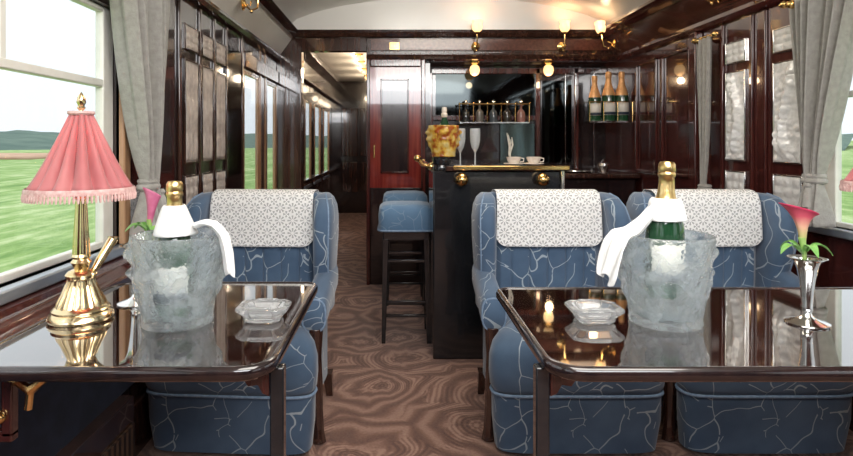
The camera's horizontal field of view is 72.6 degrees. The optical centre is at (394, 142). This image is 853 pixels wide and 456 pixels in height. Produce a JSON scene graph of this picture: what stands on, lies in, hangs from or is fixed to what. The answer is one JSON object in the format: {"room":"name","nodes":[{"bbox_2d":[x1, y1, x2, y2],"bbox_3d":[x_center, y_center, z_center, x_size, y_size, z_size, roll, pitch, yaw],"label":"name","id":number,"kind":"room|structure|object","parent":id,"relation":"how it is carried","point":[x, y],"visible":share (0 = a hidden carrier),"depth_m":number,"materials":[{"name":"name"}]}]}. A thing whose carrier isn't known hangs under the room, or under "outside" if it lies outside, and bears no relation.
{"room":"train carriage","nodes":[
{"label":"train carriage","id":0,"kind":"room"},
{"bbox_2d":[0,0,335,455],"bbox_3d":[-0.993,0.210,4.150,0.071,1.920,11.500,0,0,0],"label":"wall","id":1,"kind":"structure","parent":0,"point":[203,144],"depth_m":2.77,"materials":[{"name":"brown wood"}]},
{"bbox_2d":[0,0,130,305],"bbox_3d":[-0.991,-0.037,1.280,0.082,0.865,1.660,0,0,0],"label":"window","id":2,"kind":"structure","parent":1,"relation":"in","point":[102,82],"depth_m":1.99,"materials":[{"name":"beige paint"}]},
{"bbox_2d":[0,256,130,340],"bbox_3d":[-0.932,0.477,0.220,0.095,0.165,3.640,0,0,0],"label":"trim","id":3,"kind":"structure","parent":1,"relation":"attached to","point":[17,315],"depth_m":1.50,"materials":[{"name":"brown wood"}]},
{"bbox_2d":[102,423,134,455],"bbox_3d":[-0.915,1.055,1.165,0.010,0.150,1.730,0,0,0],"label":"air vent","id":4,"kind":"object","parent":1,"relation":"attached to","point":[123,444],"depth_m":1.95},
{"bbox_2d":[55,201,336,455],"bbox_3d":[-0.945,1.030,4.150,0.070,0.280,11.500,0,0,0],"label":"baseboard","id":5,"kind":"structure","parent":1,"relation":"attached to","point":[123,428],"depth_m":1.93,"materials":[{"name":"brown wood"}]},
{"bbox_2d":[188,0,297,60],"bbox_3d":[-0.887,-0.818,1.600,0.185,0.285,6.400,0,0,0],"label":"trim","id":6,"kind":"structure","parent":1,"relation":"attached to","point":[268,28],"depth_m":3.80,"materials":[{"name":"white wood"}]},
{"bbox_2d":[241,0,258,12],"bbox_3d":[-0.812,-0.873,3.350,0.136,0.245,0.092,0,0,0],"label":"wall sconce","id":7,"kind":"object","parent":1,"relation":"attached to","point":[243,3],"visible":1,"depth_m":3.34,"materials":[{"name":"gold metal"}]},
{"bbox_2d":[244,71,259,189],"bbox_3d":[-0.984,0.018,3.965,0.032,0.975,0.510,0,0,0],"label":"window","id":8,"kind":"structure","parent":1,"relation":"in","point":[257,80],"depth_m":4.15,"materials":[{"name":"brown wood"}]},
{"bbox_2d":[267,82,276,188],"bbox_3d":[-0.984,0.018,4.595,0.032,0.975,0.430,0,0,0],"label":"window","id":9,"kind":"structure","parent":1,"relation":"in","point":[268,84],"depth_m":4.74,"materials":[{"name":"brown wood"}]},
{"bbox_2d":[305,100,311,188],"bbox_3d":[-0.984,0.018,6.550,0.032,0.975,0.500,0,0,0],"label":"window","id":10,"kind":"structure","parent":1,"relation":"in","point":[307,185],"depth_m":6.72,"materials":[{"name":"brown wood"}]},
{"bbox_2d":[314,104,321,184],"bbox_3d":[-0.984,0.018,7.350,0.032,0.975,0.600,0,0,0],"label":"window","id":11,"kind":"structure","parent":1,"relation":"in","point":[318,180],"depth_m":7.58,"materials":[{"name":"brown wood"}]},
{"bbox_2d":[304,166,338,184],"bbox_3d":[-0.950,0.410,7.310,0.040,0.040,4.780,0,0,0],"label":"trim","id":12,"kind":"structure","parent":1,"relation":"attached to","point":[317,176],"depth_m":7.18,"materials":[{"name":"brown wood"}]},
{"bbox_2d":[304,53,341,103],"bbox_3d":[-0.930,-0.845,7.310,0.100,0.370,4.780,0,0,0],"label":"trim","id":13,"kind":"structure","parent":1,"relation":"attached to","point":[317,74],"depth_m":7.28,"materials":[{"name":"brown wood"}]},
{"bbox_2d":[324,109,329,179],"bbox_3d":[-0.984,0.018,8.300,0.032,0.975,0.700,0,0,0],"label":"window","id":14,"kind":"structure","parent":1,"relation":"in","point":[328,112],"depth_m":8.57,"materials":[{"name":"brown wood"}]},
{"bbox_2d":[315,53,366,80],"bbox_3d":[-0.600,-1.050,7.360,0.860,0.040,4.880,0,0,0],"label":"ceiling","id":15,"kind":"structure","parent":0,"point":[344,66],"depth_m":7.71,"materials":[{"name":"beige paint"}]},
{"bbox_2d":[354,53,362,59],"bbox_3d":[-0.420,-0.993,6.700,0.100,0.075,0.100,0,0,0],"label":"ceiling lamp","id":16,"kind":"object","parent":15,"relation":"attached to","point":[358,57],"visible":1,"depth_m":6.67,"materials":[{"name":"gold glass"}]},
{"bbox_2d":[358,61,365,66],"bbox_3d":[-0.420,-0.993,7.300,0.100,0.075,0.100,0,0,0],"label":"ceiling lamp","id":17,"kind":"object","parent":15,"relation":"attached to","point":[361,63],"visible":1,"depth_m":7.27,"materials":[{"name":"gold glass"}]},
{"bbox_2d":[336,81,365,212],"bbox_3d":[-0.575,0.070,9.740,0.810,2.200,0.120,0,0,0],"label":"wall","id":18,"kind":"structure","parent":0,"point":[351,108],"depth_m":9.70,"materials":[{"name":"brown wood"}]},
{"bbox_2d":[277,29,618,190],"bbox_3d":[0.445,0.115,4.925,2.850,2.110,0.350,0,0,0],"label":"wall","id":19,"kind":"structure","parent":0,"point":[436,46],"depth_m":4.79,"materials":[{"name":"brown wood"}]},
{"bbox_2d":[366,59,424,284],"bbox_3d":[0.007,0.240,4.810,0.485,1.860,0.100,0,0,0],"label":"door","id":20,"kind":"structure","parent":19,"relation":"in","point":[395,88],"depth_m":4.79,"materials":[{"name":"red wood"}]},
{"bbox_2d":[469,61,479,75],"bbox_3d":[0.680,-0.631,4.950,0.090,0.118,0.090,0,0,0],"label":"dome lamp","id":21,"kind":"object","parent":19,"relation":"attached to","point":[474,69],"visible":1,"depth_m":4.92,"materials":[{"name":"white glass"}]},
{"bbox_2d":[471,20,481,51],"bbox_3d":[0.665,-0.868,4.720,0.092,0.245,0.136,0,0,0],"label":"wall sconce","id":22,"kind":"object","parent":19,"relation":"attached to","point":[476,24],"visible":1,"depth_m":4.68,"materials":[{"name":"white glass"}]},
{"bbox_2d":[543,61,553,75],"bbox_3d":[1.310,-0.631,4.950,0.090,0.118,0.090,0,0,0],"label":"dome lamp","id":23,"kind":"object","parent":19,"relation":"attached to","point":[548,69],"visible":1,"depth_m":4.92,"materials":[{"name":"white glass"}]},
{"bbox_2d":[557,20,569,51],"bbox_3d":[1.375,-0.868,4.720,0.092,0.245,0.136,0,0,0],"label":"wall sconce","id":24,"kind":"object","parent":19,"relation":"attached to","point":[564,24],"visible":1,"depth_m":4.68,"materials":[{"name":"white glass"}]},
{"bbox_2d":[293,0,606,202],"bbox_3d":[0.470,-0.020,5.000,2.800,2.380,0.400,0,0,0],"label":"wall","id":25,"kind":"structure","parent":0,"point":[556,132],"depth_m":5.12,"materials":[{"name":"brown wood"}]},
{"bbox_2d":[436,74,534,114],"bbox_3d":[0.800,-0.430,5.140,0.880,0.360,0.020,0,0,0],"label":"mirror","id":26,"kind":"object","parent":25,"relation":"attached to","point":[451,89],"depth_m":5.13,"materials":[{"name":"black mirror"}]},
{"bbox_2d":[458,102,529,123],"bbox_3d":[0.855,-0.260,5.036,0.618,0.179,0.119,0,0,0],"label":"rack","id":27,"kind":"object","parent":25,"relation":"attached to","point":[473,103],"visible":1,"depth_m":4.98,"materials":[{"name":"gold metal"}]},
{"bbox_2d":[462,100,469,121],"bbox_3d":[0.615,-0.279,5.040,0.072,0.197,0.072,0,0,0],"label":"decanter","id":28,"kind":"object","parent":27,"relation":"on","point":[465,113],"visible":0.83,"depth_m":5.01,"materials":[{"name":"clear glass"}]},
{"bbox_2d":[475,100,483,121],"bbox_3d":[0.735,-0.279,5.040,0.072,0.197,0.072,0,0,0],"label":"decanter","id":29,"kind":"object","parent":27,"relation":"on","point":[479,114],"visible":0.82,"depth_m":5.01,"materials":[{"name":"clear glass"}]},
{"bbox_2d":[489,100,497,121],"bbox_3d":[0.855,-0.279,5.040,0.072,0.197,0.072,0,0,0],"label":"decanter","id":30,"kind":"object","parent":27,"relation":"on","point":[493,116],"visible":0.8,"depth_m":5.01,"materials":[{"name":"clear glass"}]},
{"bbox_2d":[458,122,529,123],"bbox_3d":[0.855,-0.175,5.037,0.600,0.010,0.115,0,0,0],"label":"shelf","id":31,"kind":"object","parent":27,"relation":"attached to","point":[458,122],"depth_m":4.99,"materials":[{"name":"silver metal"}]},
{"bbox_2d":[503,100,510,121],"bbox_3d":[0.975,-0.279,5.040,0.072,0.197,0.072,0,0,0],"label":"decanter","id":32,"kind":"object","parent":27,"relation":"on","point":[507,113],"visible":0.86,"depth_m":5.01,"materials":[{"name":"clear glass"}]},
{"bbox_2d":[517,100,524,121],"bbox_3d":[1.095,-0.279,5.040,0.072,0.197,0.072,0,0,0],"label":"decanter","id":33,"kind":"object","parent":27,"relation":"on","point":[520,114],"visible":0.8,"depth_m":5.01,"materials":[{"name":"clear glass"}]},
{"bbox_2d":[500,124,533,163],"bbox_3d":[1.080,0.010,5.125,0.300,0.360,0.010,0,0,0],"label":"mirror","id":34,"kind":"object","parent":25,"relation":"attached to","point":[522,135],"depth_m":5.12,"materials":[{"name":"teal mirror"}]},
{"bbox_2d":[541,81,570,161],"bbox_3d":[1.430,-0.190,5.140,0.260,0.720,0.020,0,0,0],"label":"mirror","id":35,"kind":"object","parent":25,"relation":"attached to","point":[555,95],"depth_m":5.13,"materials":[{"name":"black mirror"}]},
{"bbox_2d":[273,0,649,24],"bbox_3d":[0.430,-1.095,1.600,2.720,0.330,6.400,0,0,0],"label":"ceiling","id":36,"kind":"structure","parent":0,"point":[608,11],"depth_m":4.57,"materials":[{"name":"beige paint"}]},
{"bbox_2d":[137,213,852,455],"bbox_3d":[0.445,1.195,4.200,3.050,0.050,11.600,0,0,0],"label":"floor","id":37,"kind":"structure","parent":0,"point":[391,398],"depth_m":2.77,"materials":[{"name":"brown carpet"}]},
{"bbox_2d":[0,282,317,455],"bbox_3d":[-0.553,0.799,1.450,0.657,0.742,0.700,0,0,0],"label":"dining table","id":38,"kind":"object","parent":37,"relation":"on","point":[229,348],"visible":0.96,"depth_m":1.21,"materials":[{"name":"brown wood"}]},
{"bbox_2d":[21,92,136,326],"bbox_3d":[-0.771,0.152,1.425,0.249,0.556,0.250,0,0,36],"label":"table lamp","id":39,"kind":"object","parent":38,"relation":"on","point":[80,164],"visible":1,"depth_m":1.38,"materials":[{"name":"pink fabric"}]},
{"bbox_2d":[117,243,137,307],"bbox_3d":[-0.696,0.351,1.559,0.094,0.157,0.094,0,0,0],"label":"bud vase","id":40,"kind":"object","parent":38,"relation":"on","point":[130,302],"visible":0.27,"depth_m":1.53,"materials":[{"name":"silver metal"}]},
{"bbox_2d":[125,187,160,231],"bbox_3d":[-0.662,0.205,1.564,0.106,0.173,0.064,0,0,-5],"label":"calla lily","id":41,"kind":"object","parent":40,"relation":"on","point":[152,198],"visible":0.85,"depth_m":1.56,"materials":[{"name":"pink plant"}]},
{"bbox_2d":[123,227,228,332],"bbox_3d":[-0.522,0.324,1.393,0.217,0.213,0.217,0,0,-41],"label":"ice bucket","id":42,"kind":"object","parent":38,"relation":"on","point":[176,284],"visible":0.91,"depth_m":1.31,"materials":[{"name":"clear glass"}]},
{"bbox_2d":[158,180,190,240],"bbox_3d":[-0.529,0.252,1.393,0.087,0.324,0.088,0,0,0],"label":"champagne bottle","id":43,"kind":"object","parent":42,"relation":"in","point":[174,189],"visible":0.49,"depth_m":1.38,"materials":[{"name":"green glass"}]},
{"bbox_2d":[153,204,234,277],"bbox_3d":[-0.482,0.235,1.395,0.197,0.174,0.103,0,0,-5],"label":"linen napkin","id":44,"kind":"object","parent":43,"relation":"attached to","point":[172,221],"visible":0.98,"depth_m":1.36,"materials":[{"name":"white fabric"}]},
{"bbox_2d":[235,298,291,322],"bbox_3d":[-0.320,0.410,1.417,0.124,0.040,0.104,0,0,0],"label":"ashtray","id":45,"kind":"object","parent":38,"relation":"on","point":[259,310],"visible":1,"depth_m":1.38,"materials":[{"name":"clear glass"}]},
{"bbox_2d":[146,191,338,454],"bbox_3d":[-0.604,0.699,2.428,0.689,0.951,0.616,0,0,4],"label":"chair","id":46,"kind":"object","parent":37,"relation":"on","point":[200,417],"visible":0.61,"depth_m":2.16,"materials":[{"name":"blue fabric"}]},
{"bbox_2d":[213,200,313,281],"bbox_3d":[-0.592,0.502,2.619,0.490,0.508,0.052,0,0,3],"label":"cushion","id":47,"kind":"object","parent":46,"relation":"on","point":[252,264],"depth_m":2.60,"materials":[{"name":"blue fabric"}]},
{"bbox_2d":[209,189,318,246],"bbox_3d":[-0.590,0.337,2.658,0.472,0.248,0.174,0,0,3],"label":"antimacassar","id":48,"kind":"object","parent":46,"relation":"on","point":[262,192],"visible":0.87,"depth_m":2.58,"materials":[{"name":"white fabric"}]},
{"bbox_2d":[377,201,429,343],"bbox_3d":[0.065,0.765,3.520,0.342,0.810,0.342,0,0,0],"label":"bar stool","id":49,"kind":"object","parent":37,"relation":"on","point":[398,220],"visible":0.92,"depth_m":3.38,"materials":[{"name":"blue fabric"}]},
{"bbox_2d":[383,190,427,305],"bbox_3d":[0.075,0.765,4.300,0.342,0.810,0.342,0,0,0],"label":"bar stool","id":50,"kind":"object","parent":37,"relation":"on","point":[396,195],"visible":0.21,"depth_m":4.17,"materials":[{"name":"blue fabric"}]},
{"bbox_2d":[414,155,569,358],"bbox_3d":[0.517,0.618,3.712,0.825,1.105,1.336,0,0,0],"label":"bar counter","id":51,"kind":"object","parent":37,"relation":"on","point":[456,327],"depth_m":3.13,"materials":[{"name":"black paint"}]},
{"bbox_2d":[425,125,461,156],"bbox_3d":[0.265,-0.011,3.173,0.173,0.170,0.174,0,0,34],"label":"ice bucket","id":52,"kind":"object","parent":51,"relation":"on","point":[443,140],"visible":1,"depth_m":3.11,"materials":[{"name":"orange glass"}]},
{"bbox_2d":[440,107,448,124],"bbox_3d":[0.270,-0.071,3.175,0.072,0.253,0.072,0,0,0],"label":"champagne bottle","id":53,"kind":"object","parent":52,"relation":"in","point":[444,115],"visible":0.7,"depth_m":3.16,"materials":[{"name":"green glass"}]},
{"bbox_2d":[454,128,465,165],"bbox_3d":[0.360,0.022,3.200,0.066,0.205,0.066,0,0,0],"label":"champagne flute","id":54,"kind":"object","parent":51,"relation":"on","point":[462,135],"visible":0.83,"depth_m":3.18,"materials":[{"name":"clear glass"}]},
{"bbox_2d":[469,128,480,165],"bbox_3d":[0.442,0.022,3.200,0.066,0.205,0.066,0,0,0],"label":"champagne flute","id":55,"kind":"object","parent":51,"relation":"on","point":[474,132],"visible":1,"depth_m":3.18,"materials":[{"name":"clear glass"}]},
{"bbox_2d":[503,157,523,165],"bbox_3d":[0.655,0.101,3.200,0.116,0.048,0.116,0,0,0],"label":"porcelain cup","id":56,"kind":"object","parent":51,"relation":"on","point":[513,161],"visible":0.99,"depth_m":3.17,"materials":[{"name":"white ceramic"}]},
{"bbox_2d":[506,133,512,156],"bbox_3d":[0.634,0.025,3.200,0.040,0.162,0.017,0,0,0],"label":"steam","id":57,"kind":"object","parent":56,"relation":"in","point":[508,138],"visible":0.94,"depth_m":3.20,"materials":[{"name":"white"}]},
{"bbox_2d":[524,157,543,165],"bbox_3d":[0.765,0.101,3.200,0.116,0.048,0.116,0,0,0],"label":"porcelain cup","id":58,"kind":"object","parent":51,"relation":"on","point":[533,161],"visible":0.98,"depth_m":3.17,"materials":[{"name":"white ceramic"}]},
{"bbox_2d":[472,192,664,453],"bbox_3d":[0.685,0.699,2.427,0.689,0.951,0.616,0,0,0],"label":"chair","id":59,"kind":"object","parent":37,"relation":"on","point":[586,417],"visible":0.68,"depth_m":2.17,"materials":[{"name":"blue fabric"}]},
{"bbox_2d":[492,189,602,246],"bbox_3d":[0.685,0.337,2.658,0.472,0.248,0.174,0,0,0],"label":"antimacassar","id":60,"kind":"object","parent":59,"relation":"on","point":[509,192],"visible":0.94,"depth_m":2.57,"materials":[{"name":"white fabric"}]},
{"bbox_2d":[496,200,598,287],"bbox_3d":[0.685,0.502,2.619,0.490,0.508,0.052,0,0,0],"label":"cushion","id":61,"kind":"object","parent":59,"relation":"on","point":[518,266],"depth_m":2.60,"materials":[{"name":"blue fabric"}]},
{"bbox_2d":[565,169,640,205],"bbox_3d":[1.410,0.700,4.740,0.900,0.940,0.720,0,0,0],"label":"cabinet","id":62,"kind":"object","parent":37,"relation":"on","point":[621,184],"depth_m":4.45,"materials":[{"name":"brown wood"}]},
{"bbox_2d":[565,169,592,172],"bbox_3d":[1.420,0.221,4.550,0.260,0.018,0.260,0,0,0],"label":"serving tray","id":63,"kind":"object","parent":62,"relation":"on","point":[570,170],"visible":0.81,"depth_m":4.47,"materials":[{"name":"silver metal"}]},
{"bbox_2d":[565,169,640,178],"bbox_3d":[1.410,0.250,4.740,0.900,0.040,0.720,0,0,0],"label":"countertop","id":64,"kind":"structure","parent":62,"relation":"on","point":[595,174],"depth_m":4.38,"materials":[{"name":"brown wood"}]},
{"bbox_2d":[597,159,609,171],"bbox_3d":[1.660,0.177,4.620,0.100,0.105,0.100,0,0,0],"label":"sugar bowl","id":65,"kind":"object","parent":62,"relation":"on","point":[603,166],"visible":1,"depth_m":4.59,"materials":[{"name":"silver metal"}]},
{"bbox_2d":[496,287,852,455],"bbox_3d":[1.013,0.799,1.415,1.457,0.742,0.630,0,0,0],"label":"dining table","id":66,"kind":"object","parent":37,"relation":"on","point":[745,336],"visible":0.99,"depth_m":1.26,"materials":[{"name":"brown wood"}]},
{"bbox_2d":[565,299,624,323],"bbox_3d":[0.483,0.410,1.409,0.124,0.040,0.104,0,0,0],"label":"ashtray","id":67,"kind":"object","parent":66,"relation":"on","point":[586,311],"visible":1,"depth_m":1.37,"materials":[{"name":"clear glass"}]},
{"bbox_2d":[617,229,718,332],"bbox_3d":[0.650,0.324,1.395,0.218,0.213,0.219,0,0,34],"label":"ice bucket","id":68,"kind":"object","parent":66,"relation":"on","point":[666,285],"visible":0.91,"depth_m":1.32,"materials":[{"name":"clear glass"}]},
{"bbox_2d":[645,161,684,240],"bbox_3d":[0.645,0.206,1.393,0.091,0.325,0.089,0,0,17],"label":"champagne bottle","id":69,"kind":"object","parent":68,"relation":"in","point":[666,170],"visible":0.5,"depth_m":1.37,"materials":[{"name":"green glass"}]},
{"bbox_2d":[596,197,687,286],"bbox_3d":[0.594,0.232,1.386,0.209,0.202,0.092,0,0,-9],"label":"linen napkin","id":70,"kind":"object","parent":69,"relation":"attached to","point":[612,247],"visible":0.98,"depth_m":1.36,"materials":[{"name":"white fabric"}]},
{"bbox_2d":[783,254,831,328],"bbox_3d":[0.984,0.351,1.386,0.094,0.157,0.094,0,0,0],"label":"bud vase","id":71,"kind":"object","parent":66,"relation":"on","point":[807,270],"visible":0.98,"depth_m":1.37,"materials":[{"name":"silver metal"}]},
{"bbox_2d":[778,202,832,259],"bbox_3d":[0.977,0.226,1.380,0.112,0.168,0.069,0,0,28],"label":"calla lily","id":72,"kind":"object","parent":71,"relation":"in","point":[802,217],"visible":0.99,"depth_m":1.38,"materials":[{"name":"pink plant"}]},
{"bbox_2d":[839,168,852,191],"bbox_3d":[1.405,0.152,1.630,0.249,0.556,0.250,0,0,-36],"label":"table lamp","id":73,"kind":"object","parent":66,"relation":"on","point":[846,184],"visible":1,"depth_m":1.66,"materials":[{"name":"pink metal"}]},
{"bbox_2d":[626,192,852,453],"bbox_3d":[1.395,0.699,2.427,0.689,0.951,0.616,0,0,0],"label":"chair","id":74,"kind":"object","parent":37,"relation":"on","point":[711,417],"visible":0.27,"depth_m":2.15,"materials":[{"name":"blue fabric"}]},
{"bbox_2d":[642,189,762,246],"bbox_3d":[1.395,0.337,2.658,0.472,0.248,0.174,0,0,0],"label":"antimacassar","id":75,"kind":"object","parent":74,"relation":"on","point":[680,192],"visible":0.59,"depth_m":2.58,"materials":[{"name":"white fabric"}]},
{"bbox_2d":[682,200,755,286],"bbox_3d":[1.395,0.502,2.619,0.490,0.508,0.052,0,0,0],"label":"cushion","id":76,"kind":"object","parent":74,"relation":"on","point":[733,266],"depth_m":2.60,"materials":[{"name":"blue fabric"}]},
{"bbox_2d":[606,5,852,286],"bbox_3d":[1.870,0.210,1.810,0.100,1.920,6.820,0,0,0],"label":"wall","id":77,"kind":"structure","parent":0,"point":[755,140],"depth_m":3.22,"materials":[{"name":"brown wood"}]},
{"bbox_2d":[594,20,615,49],"bbox_3d":[1.677,-0.861,4.633,0.098,0.245,0.184,0,0,-40],"label":"wall sconce","id":78,"kind":"object","parent":77,"relation":"attached to","point":[600,27],"visible":1,"depth_m":4.62,"materials":[{"name":"white glass"}]},
{"bbox_2d":[584,101,632,122],"bbox_3d":[1.697,-0.245,4.620,0.344,0.170,0.140,0,0,0],"label":"rack","id":79,"kind":"object","parent":77,"relation":"attached to","point":[589,121],"visible":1,"depth_m":4.55,"materials":[{"name":"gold metal"}]},
{"bbox_2d":[588,76,600,120],"bbox_3d":[1.590,-0.354,4.619,0.097,0.363,0.099,0,0,0],"label":"champagne bottle","id":80,"kind":"object","parent":79,"relation":"on","point":[594,95],"visible":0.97,"depth_m":4.58,"materials":[{"name":"green glass"}]},
{"bbox_2d":[601,72,615,120],"bbox_3d":[1.700,-0.371,4.619,0.106,0.395,0.108,0,0,0],"label":"champagne bottle","id":81,"kind":"object","parent":79,"relation":"on","point":[608,94],"visible":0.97,"depth_m":4.58,"materials":[{"name":"green glass"}]},
{"bbox_2d":[584,121,632,122],"bbox_3d":[1.698,-0.166,4.620,0.335,0.012,0.140,0,0,0],"label":"shelf","id":82,"kind":"object","parent":79,"relation":"attached to","point":[586,121],"depth_m":4.55,"materials":[{"name":"silver metal"}]},
{"bbox_2d":[615,72,628,120],"bbox_3d":[1.805,-0.371,4.619,0.106,0.395,0.108,0,0,0],"label":"champagne bottle","id":83,"kind":"object","parent":79,"relation":"on","point":[621,94],"visible":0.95,"depth_m":4.58,"materials":[{"name":"green glass"}]},
{"bbox_2d":[602,0,789,60],"bbox_3d":[1.778,-0.818,1.600,0.185,0.285,6.400,0,0,0],"label":"trim","id":84,"kind":"structure","parent":77,"relation":"attached to","point":[654,24],"depth_m":3.78,"materials":[{"name":"brown wood"}]},
{"bbox_2d":[691,31,718,43],"bbox_3d":[1.823,-0.608,3.380,0.075,0.050,0.284,0,0,0],"label":"curtain rod","id":85,"kind":"object","parent":77,"relation":"attached to","point":[714,33],"visible":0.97,"depth_m":3.36,"materials":[{"name":"gold metal"}]},
{"bbox_2d":[696,36,711,191],"bbox_3d":[1.805,-0.114,3.386,0.088,0.992,0.137,0,0,30],"label":"window curtain","id":86,"kind":"object","parent":85,"relation":"hanging from","point":[704,46],"visible":0.88,"depth_m":3.37,"materials":[{"name":"grey fabric"}]},
{"bbox_2d":[705,0,722,4],"bbox_3d":[1.702,-0.873,3.150,0.136,0.245,0.092,0,0,0],"label":"wall sconce","id":87,"kind":"object","parent":77,"relation":"attached to","point":[712,1],"visible":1,"depth_m":3.15,"materials":[{"name":"gold metal"}]},
{"bbox_2d":[779,0,794,8],"bbox_3d":[1.802,-0.628,2.330,0.075,0.050,0.724,0,0,0],"label":"curtain rod","id":88,"kind":"object","parent":77,"relation":"attached to","point":[784,4],"visible":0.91,"depth_m":2.61,"materials":[{"name":"gold metal"}]},
{"bbox_2d":[789,0,852,227],"bbox_3d":[1.777,-0.140,2.410,0.128,0.981,0.410,0,0,0],"label":"window curtain","id":89,"kind":"object","parent":88,"relation":"hanging from","point":[821,30],"visible":0.93,"depth_m":2.41,"materials":[{"name":"white fabric"}]},
{"bbox_2d":[808,90,852,240],"bbox_3d":[1.881,-0.037,1.755,0.082,0.865,1.710,0,0,0],"label":"window","id":90,"kind":"structure","parent":77,"relation":"in","point":[834,171],"depth_m":2.49,"materials":[{"name":"beige paint"}]},
{"bbox_2d":[849,397,852,430],"bbox_3d":[1.840,1.030,1.600,0.060,0.280,6.400,0,0,0],"label":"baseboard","id":91,"kind":"structure","parent":77,"relation":"attached to","point":[851,422],"depth_m":2.35,"materials":[{"name":"brown wood"}]},
{"label":"outside","id":92,"kind":"structure","parent":0,"visible":0},
{"bbox_2d":[0,140,852,272],"bbox_3d":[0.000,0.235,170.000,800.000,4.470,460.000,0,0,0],"label":"meadow","id":93,"kind":"structure","parent":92,"point":[29,233],"depth_m":20.61,"materials":[{"name":"green plant"}]},
{"bbox_2d":[0,130,852,150],"bbox_3d":[-42.863,-2.564,109.161,394.264,10.668,281.673,0,0,0],"label":"ridge","id":94,"kind":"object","parent":93,"relation":"on","point":[14,139],"visible":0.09,"depth_m":171.02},
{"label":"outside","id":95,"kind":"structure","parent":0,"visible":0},
{"bbox_2d":[0,153,47,159],"bbox_3d":[-64.000,2.160,96.000,22.000,0.640,24.004,0,0,0],"label":"field","id":96,"kind":"structure","parent":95,"point":[3,156],"depth_m":90.01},
{"bbox_3d":[-0.922,-0.668,2.085,0.075,0.050,0.734,0,0,0],"label":"curtain rod","id":97,"kind":"object","parent":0,"visible":0},
{"bbox_2d":[109,0,169,235],"bbox_3d":[-0.896,-0.150,2.101,0.131,1.040,0.433,0,0,0],"label":"window curtain","id":98,"kind":"object","parent":97,"relation":"hanging from","point":[140,28],"visible":0.83,"depth_m":2.05,"materials":[{"name":"white fabric"}]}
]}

